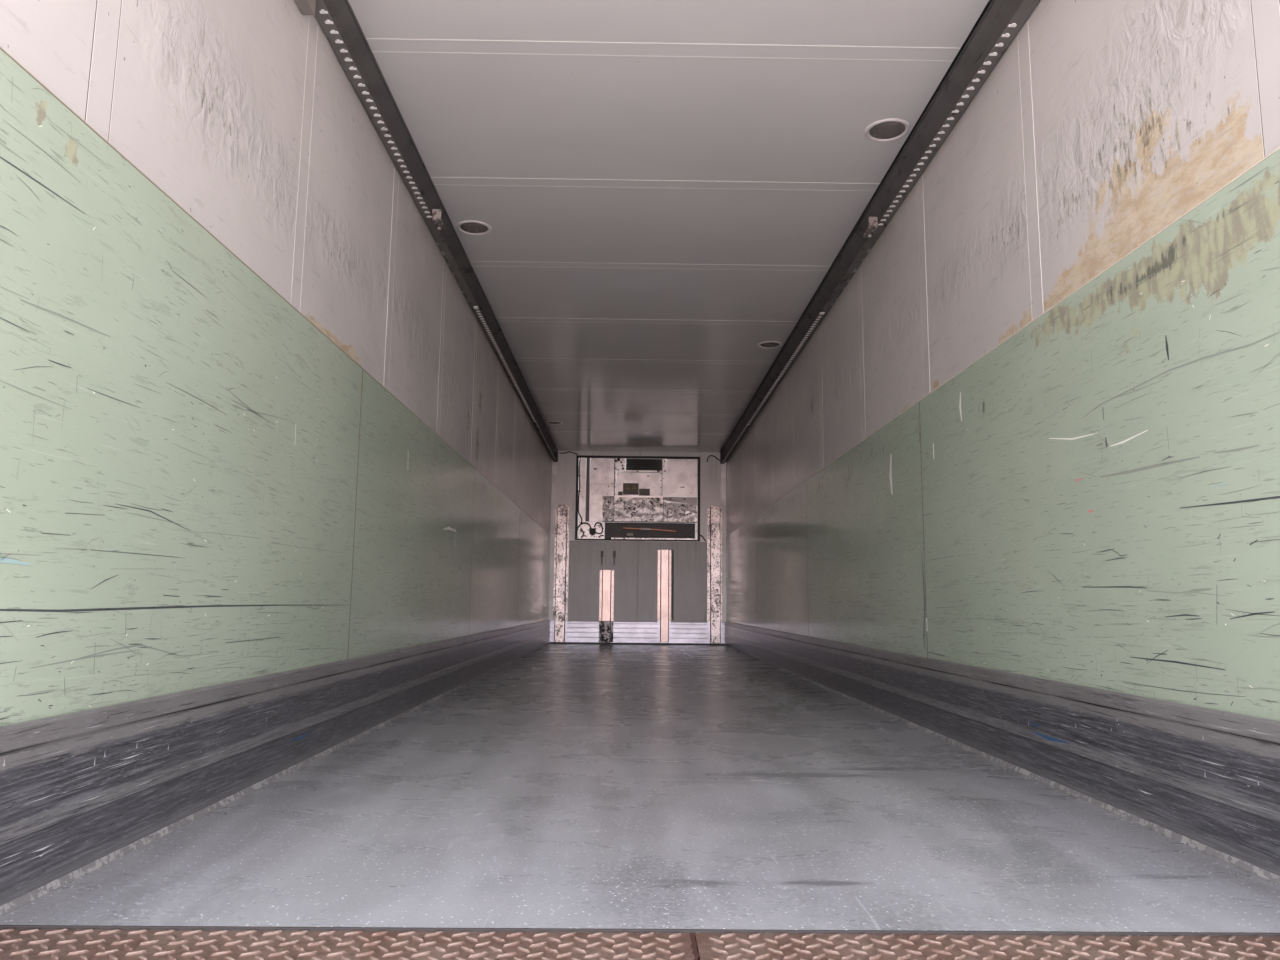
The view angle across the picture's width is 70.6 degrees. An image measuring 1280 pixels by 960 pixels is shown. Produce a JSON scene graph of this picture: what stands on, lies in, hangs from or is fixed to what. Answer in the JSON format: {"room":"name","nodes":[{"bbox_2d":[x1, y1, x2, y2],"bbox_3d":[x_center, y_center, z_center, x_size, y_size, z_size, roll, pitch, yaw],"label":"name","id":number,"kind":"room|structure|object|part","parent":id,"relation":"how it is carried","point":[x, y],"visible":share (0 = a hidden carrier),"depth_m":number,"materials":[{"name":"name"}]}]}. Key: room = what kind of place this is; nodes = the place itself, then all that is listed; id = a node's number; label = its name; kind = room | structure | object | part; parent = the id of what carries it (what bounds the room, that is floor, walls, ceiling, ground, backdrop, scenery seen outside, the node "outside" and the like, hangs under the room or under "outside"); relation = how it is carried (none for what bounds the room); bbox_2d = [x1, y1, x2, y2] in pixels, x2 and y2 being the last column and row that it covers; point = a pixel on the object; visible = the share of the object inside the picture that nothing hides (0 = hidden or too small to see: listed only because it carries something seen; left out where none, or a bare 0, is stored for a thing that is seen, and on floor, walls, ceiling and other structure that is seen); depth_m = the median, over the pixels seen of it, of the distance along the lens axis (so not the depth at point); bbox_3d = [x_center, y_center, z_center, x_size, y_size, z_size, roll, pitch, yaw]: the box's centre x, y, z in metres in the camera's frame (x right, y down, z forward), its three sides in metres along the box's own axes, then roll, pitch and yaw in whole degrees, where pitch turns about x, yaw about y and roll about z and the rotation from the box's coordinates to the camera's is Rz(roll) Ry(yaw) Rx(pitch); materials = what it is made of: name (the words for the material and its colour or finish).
{"room":"truck trailer interior","nodes":[
{"label":"truck trailer interior","id":0,"kind":"room"},
{"bbox_2d":[0,0,551,725],"bbox_3d":[-1.228,0.171,7.069,0.082,2.740,11.480,1,-8,-1],"label":"wall","id":1,"kind":"structure","parent":0,"point":[256,419],"depth_m":2.44,"materials":[{"name":"white"}]},
{"bbox_3d":[-1.141,-0.016,2.492,0.005,1.220,2.355,1,-8,-1],"label":"lining panel","id":2,"kind":"part","parent":1,"relation":"part of","materials":[{"name":"green"}]},
{"bbox_2d":[0,620,549,915],"bbox_3d":[-1.185,1.322,6.860,0.034,0.322,11.380,1,-8,-1],"label":"baseboard","id":3,"kind":"structure","parent":1,"relation":"attached to","point":[81,791],"depth_m":2.21,"materials":[{"name":"grey metal"}]},
{"bbox_2d":[294,0,315,14],"bbox_3d":[-1.100,-1.693,2.289,0.043,0.072,1.500,1,-8,-1],"label":"mounting plate","id":4,"kind":"object","parent":1,"relation":"attached to","point":[306,7],"visible":1,"depth_m":2.99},
{"bbox_3d":[-1.171,0.323,5.014,0.005,1.260,2.725,1,-8,-1],"label":"lining panel","id":5,"kind":"part","parent":1,"relation":"part of","materials":[{"name":"green plastic"}]},
{"bbox_2d":[315,0,557,461],"bbox_3d":[-1.130,-1.111,7.195,0.092,0.164,11.380,1,-8,-1],"label":"rail","id":6,"kind":"object","parent":1,"relation":"attached to","point":[337,19],"visible":1,"depth_m":4.35,"materials":[{"name":"metal"}]},
{"bbox_3d":[-1.203,0.642,7.726,0.005,1.335,2.725,1,-8,-1],"label":"lining panel","id":7,"kind":"part","parent":1,"relation":"part of","materials":[{"name":"grey"}]},
{"bbox_3d":[-1.235,1.082,10.421,0.005,1.236,2.725,1,-8,-1],"label":"lining panel","id":8,"kind":"part","parent":1,"relation":"part of","materials":[{"name":"grey"}]},
{"bbox_3d":[-1.256,1.307,12.187,0.005,1.202,0.825,1,-8,-1],"label":"lining panel","id":9,"kind":"part","parent":1,"relation":"part of","materials":[{"name":"grey"}]},
{"bbox_2d":[550,451,721,621],"bbox_3d":[-0.027,0.979,12.857,2.468,2.740,0.420,1,-8,-1],"label":"wall","id":10,"kind":"structure","parent":0,"point":[634,564],"depth_m":12.63,"materials":[{"name":"grey metal"}]},
{"bbox_2d":[549,460,555,620],"bbox_3d":[-1.226,0.765,12.674,0.055,2.390,0.012,1,-8,-1],"label":"trim","id":11,"kind":"structure","parent":10,"relation":"attached to","point":[552,537],"depth_m":12.65,"materials":[{"name":"grey metal"}]},
{"bbox_2d":[553,504,569,641],"bbox_3d":[-1.098,1.289,12.580,0.196,1.901,0.051,1,-8,-1],"label":"post","id":12,"kind":"object","parent":10,"relation":"attached to","point":[560,599],"visible":1,"depth_m":12.56,"materials":[{"name":"metal"}]},
{"bbox_2d":[599,570,613,642],"bbox_3d":[-0.465,1.746,12.525,0.199,0.993,0.051,1,-8,-1],"label":"post","id":13,"kind":"object","parent":10,"relation":"attached to","point":[606,592],"visible":1,"depth_m":12.51,"materials":[{"name":"wood"}]},
{"bbox_2d":[575,455,699,540],"bbox_3d":[-0.029,0.264,12.809,1.756,1.202,0.170,1,-8,-1],"label":"refrigeration unit","id":14,"kind":"object","parent":10,"relation":"attached to","point":[634,495],"visible":1,"depth_m":12.81,"materials":[{"name":"white metal"}]},
{"bbox_2d":[578,522,603,538],"bbox_3d":[-0.688,0.716,12.764,0.368,0.238,0.020,1,-8,-1],"label":"cable","id":15,"kind":"object","parent":14,"relation":"on","point":[583,527],"depth_m":12.75,"materials":[{"name":"rubber"}]},
{"bbox_3d":[-0.539,0.138,12.832,0.346,0.908,0.026,1,-8,-1],"label":"panel","id":16,"kind":"part","parent":14,"relation":"part of","materials":[{"name":"white paint"}]},
{"bbox_3d":[-0.283,-0.220,12.876,0.158,0.195,0.042,1,-8,-1],"label":"hinge plate","id":17,"kind":"part","parent":14,"relation":"part of","materials":[{"name":"metal"}]},
{"bbox_3d":[-0.025,0.062,12.829,0.620,0.332,0.026,1,-8,-1],"label":"panel","id":18,"kind":"part","parent":14,"relation":"part of","materials":[{"name":"white paint"}]},
{"bbox_3d":[0.055,-0.124,12.860,0.540,0.037,0.026,1,-8,-1],"label":"grille sill","id":19,"kind":"part","parent":14,"relation":"part of","materials":[{"name":"white paint"}]},
{"bbox_2d":[626,459,661,470],"bbox_3d":[0.062,-0.220,12.927,0.523,0.175,0.070,1,-8,-1],"label":"fan grille","id":20,"kind":"object","parent":14,"relation":"attached to","point":[631,464],"depth_m":12.94,"materials":[{"name":"black metal"}]},
{"bbox_3d":[0.295,0.055,12.834,0.020,0.370,0.045,1,-8,-1],"label":"hinge rail","id":21,"kind":"part","parent":14,"relation":"part of","materials":[{"name":"white metal"}]},
{"bbox_3d":[0.340,-0.039,12.855,0.052,0.542,0.026,1,-8,-1],"label":"bolt rail","id":22,"kind":"part","parent":14,"relation":"part of","materials":[{"name":"white metal"}]},
{"bbox_3d":[0.594,-0.030,12.869,0.449,0.542,0.026,1,-8,-1],"label":"panel","id":23,"kind":"part","parent":14,"relation":"part of","materials":[{"name":"white paint"}]},
{"bbox_3d":[0.797,0.595,12.763,0.026,0.490,0.050,1,-8,-1],"label":"edge trim","id":24,"kind":"part","parent":14,"relation":"part of","materials":[{"name":"white paint"}]},
{"bbox_2d":[550,621,724,643],"bbox_3d":[-0.036,2.104,12.500,2.420,0.288,0.020,1,-8,-1],"label":"baseboard","id":25,"kind":"structure","parent":10,"relation":"attached to","point":[577,631],"depth_m":12.49,"materials":[{"name":"metal"}]},
{"bbox_2d":[550,642,724,644],"bbox_3d":[-0.038,2.257,12.474,2.420,0.021,0.030,1,-8,-1],"label":"trim","id":26,"kind":"structure","parent":10,"relation":"attached to","point":[550,642],"depth_m":12.46,"materials":[{"name":"black metal"}]},
{"bbox_2d":[657,550,670,642],"bbox_3d":[0.336,1.611,12.553,0.185,1.280,0.051,1,-8,-1],"label":"post","id":27,"kind":"object","parent":10,"relation":"attached to","point":[664,557],"visible":1,"depth_m":12.54,"materials":[{"name":"wood"}]},
{"bbox_2d":[707,506,721,643],"bbox_3d":[1.041,1.309,12.603,0.202,1.908,0.051,1,-8,-1],"label":"post","id":28,"kind":"object","parent":10,"relation":"attached to","point":[714,513],"visible":1,"depth_m":12.59,"materials":[{"name":"metal"}]},
{"bbox_2d":[721,464,725,497],"bbox_3d":[1.179,-0.002,12.799,0.063,0.510,0.006,1,-8,-1],"label":"trim","id":29,"kind":"structure","parent":10,"relation":"attached to","point":[723,479],"depth_m":12.79,"materials":[{"name":"grey metal"}]},
{"bbox_2d":[722,462,725,621],"bbox_3d":[1.179,0.792,12.699,0.055,2.390,0.012,1,-8,-1],"label":"trim","id":30,"kind":"structure","parent":10,"relation":"attached to","point":[723,499],"depth_m":12.65,"materials":[{"name":"grey metal"}]},
{"bbox_2d":[0,644,1279,936],"bbox_3d":[0.026,1.539,7.022,2.520,0.040,11.070,1,-8,-1],"label":"floor","id":31,"kind":"structure","parent":0,"point":[575,786],"depth_m":2.18,"materials":[{"name":"grey metal"}]},
{"bbox_2d":[0,925,1279,935],"bbox_3d":[0.092,0.768,1.540,2.466,0.004,0.003,1,-8,-1],"label":"trim","id":32,"kind":"structure","parent":31,"relation":"attached to","point":[1,926],"depth_m":1.54,"materials":[{"name":"grey metal"}]},
{"bbox_3d":[0.093,0.769,1.374,2.466,0.028,0.330,1,-8,-1],"label":"trim","id":33,"kind":"structure","parent":31,"relation":"attached to","visible":0},
{"bbox_2d":[0,929,694,959],"bbox_3d":[-0.526,0.743,1.369,1.227,0.010,0.328,1,-8,-1],"label":"plate","id":34,"kind":"object","parent":33,"relation":"on","point":[15,944],"visible":1,"depth_m":1.46,"materials":[{"name":"metal"}]},
{"bbox_2d":[690,933,699,959],"bbox_3d":[0.089,0.747,1.375,0.014,0.001,0.326,1,-8,-1],"label":"trim","id":35,"kind":"structure","parent":33,"relation":"on","point":[692,935],"depth_m":1.48,"materials":[{"name":"brown"}]},
{"bbox_2d":[695,933,1279,959],"bbox_3d":[0.711,0.757,1.382,1.231,0.010,0.328,1,-8,-1],"label":"plate","id":36,"kind":"object","parent":33,"relation":"on","point":[710,946],"visible":1,"depth_m":1.48,"materials":[{"name":"metal"}]},
{"bbox_2d":[348,0,988,451],"bbox_3d":[0.055,-1.211,7.274,2.620,0.081,11.480,1,-8,-1],"label":"ceiling","id":37,"kind":"structure","parent":0,"point":[664,189],"depth_m":4.44,"materials":[{"name":"white"}]},
{"bbox_2d":[456,220,491,234],"bbox_3d":[-0.962,-1.458,5.236,0.202,0.007,0.202,1,-8,-1],"label":"recessed light","id":38,"kind":"object","parent":37,"relation":"in","point":[471,227],"visible":1,"depth_m":5.22,"materials":[{"name":"white plastic"}]},
{"bbox_2d":[546,421,562,424],"bbox_3d":[-1.028,-0.686,10.853,0.202,0.007,0.202,1,-8,-1],"label":"recessed light","id":39,"kind":"object","parent":37,"relation":"in","point":[547,422],"visible":1,"depth_m":10.83,"materials":[{"name":"white"}]},
{"bbox_2d":[758,341,781,348],"bbox_3d":[1.081,-1.124,7.523,0.202,0.007,0.202,1,-8,-1],"label":"recessed light","id":40,"kind":"object","parent":37,"relation":"in","point":[767,344],"visible":1,"depth_m":7.50,"materials":[{"name":"white"}]},
{"bbox_2d":[865,118,909,141],"bbox_3d":[1.127,-1.591,4.121,0.202,0.007,0.202,1,-8,-1],"label":"recessed light","id":41,"kind":"object","parent":37,"relation":"in","point":[891,129],"visible":1,"depth_m":4.11,"materials":[{"name":"white plastic"}]},
{"bbox_2d":[726,0,1279,720],"bbox_3d":[1.310,0.199,7.095,0.082,2.740,11.480,1,-8,-1],"label":"wall","id":42,"kind":"structure","parent":0,"point":[1034,431],"depth_m":2.81,"materials":[{"name":"white"}]},
{"bbox_3d":[1.204,1.367,12.442,0.005,1.202,0.360,1,-8,-1],"label":"lining panel","id":43,"kind":"part","parent":42,"relation":"part of","materials":[{"name":"grey"}]},
{"bbox_3d":[1.222,1.159,10.909,0.005,1.257,2.725,1,-8,-1],"label":"lining panel","id":44,"kind":"part","parent":42,"relation":"part of","materials":[{"name":"grey"}]},
{"bbox_3d":[1.254,0.789,8.204,0.005,1.273,2.725,1,-8,-1],"label":"lining panel","id":45,"kind":"part","parent":42,"relation":"part of","materials":[{"name":"grey"}]},
{"bbox_3d":[1.286,0.427,5.498,0.005,1.232,2.725,1,-8,-1],"label":"lining panel","id":46,"kind":"part","parent":42,"relation":"part of","materials":[{"name":"green"}]},
{"bbox_2d":[720,0,1039,463],"bbox_3d":[1.238,-1.081,7.219,0.092,0.170,11.380,1,-8,-1],"label":"rail","id":47,"kind":"object","parent":42,"relation":"attached to","point":[998,24],"visible":1,"depth_m":4.29,"materials":[{"name":"metal"}]},
{"bbox_2d":[724,622,1279,884],"bbox_3d":[1.246,1.349,6.886,0.034,0.322,11.380,1,-8,-1],"label":"baseboard","id":48,"kind":"structure","parent":42,"relation":"attached to","point":[1207,780],"depth_m":2.58,"materials":[{"name":"grey metal"}]},
{"bbox_3d":[1.318,0.061,2.795,0.005,1.242,2.728,1,-8,-1],"label":"lining panel","id":49,"kind":"part","parent":42,"relation":"part of","materials":[{"name":"green"}]}
]}

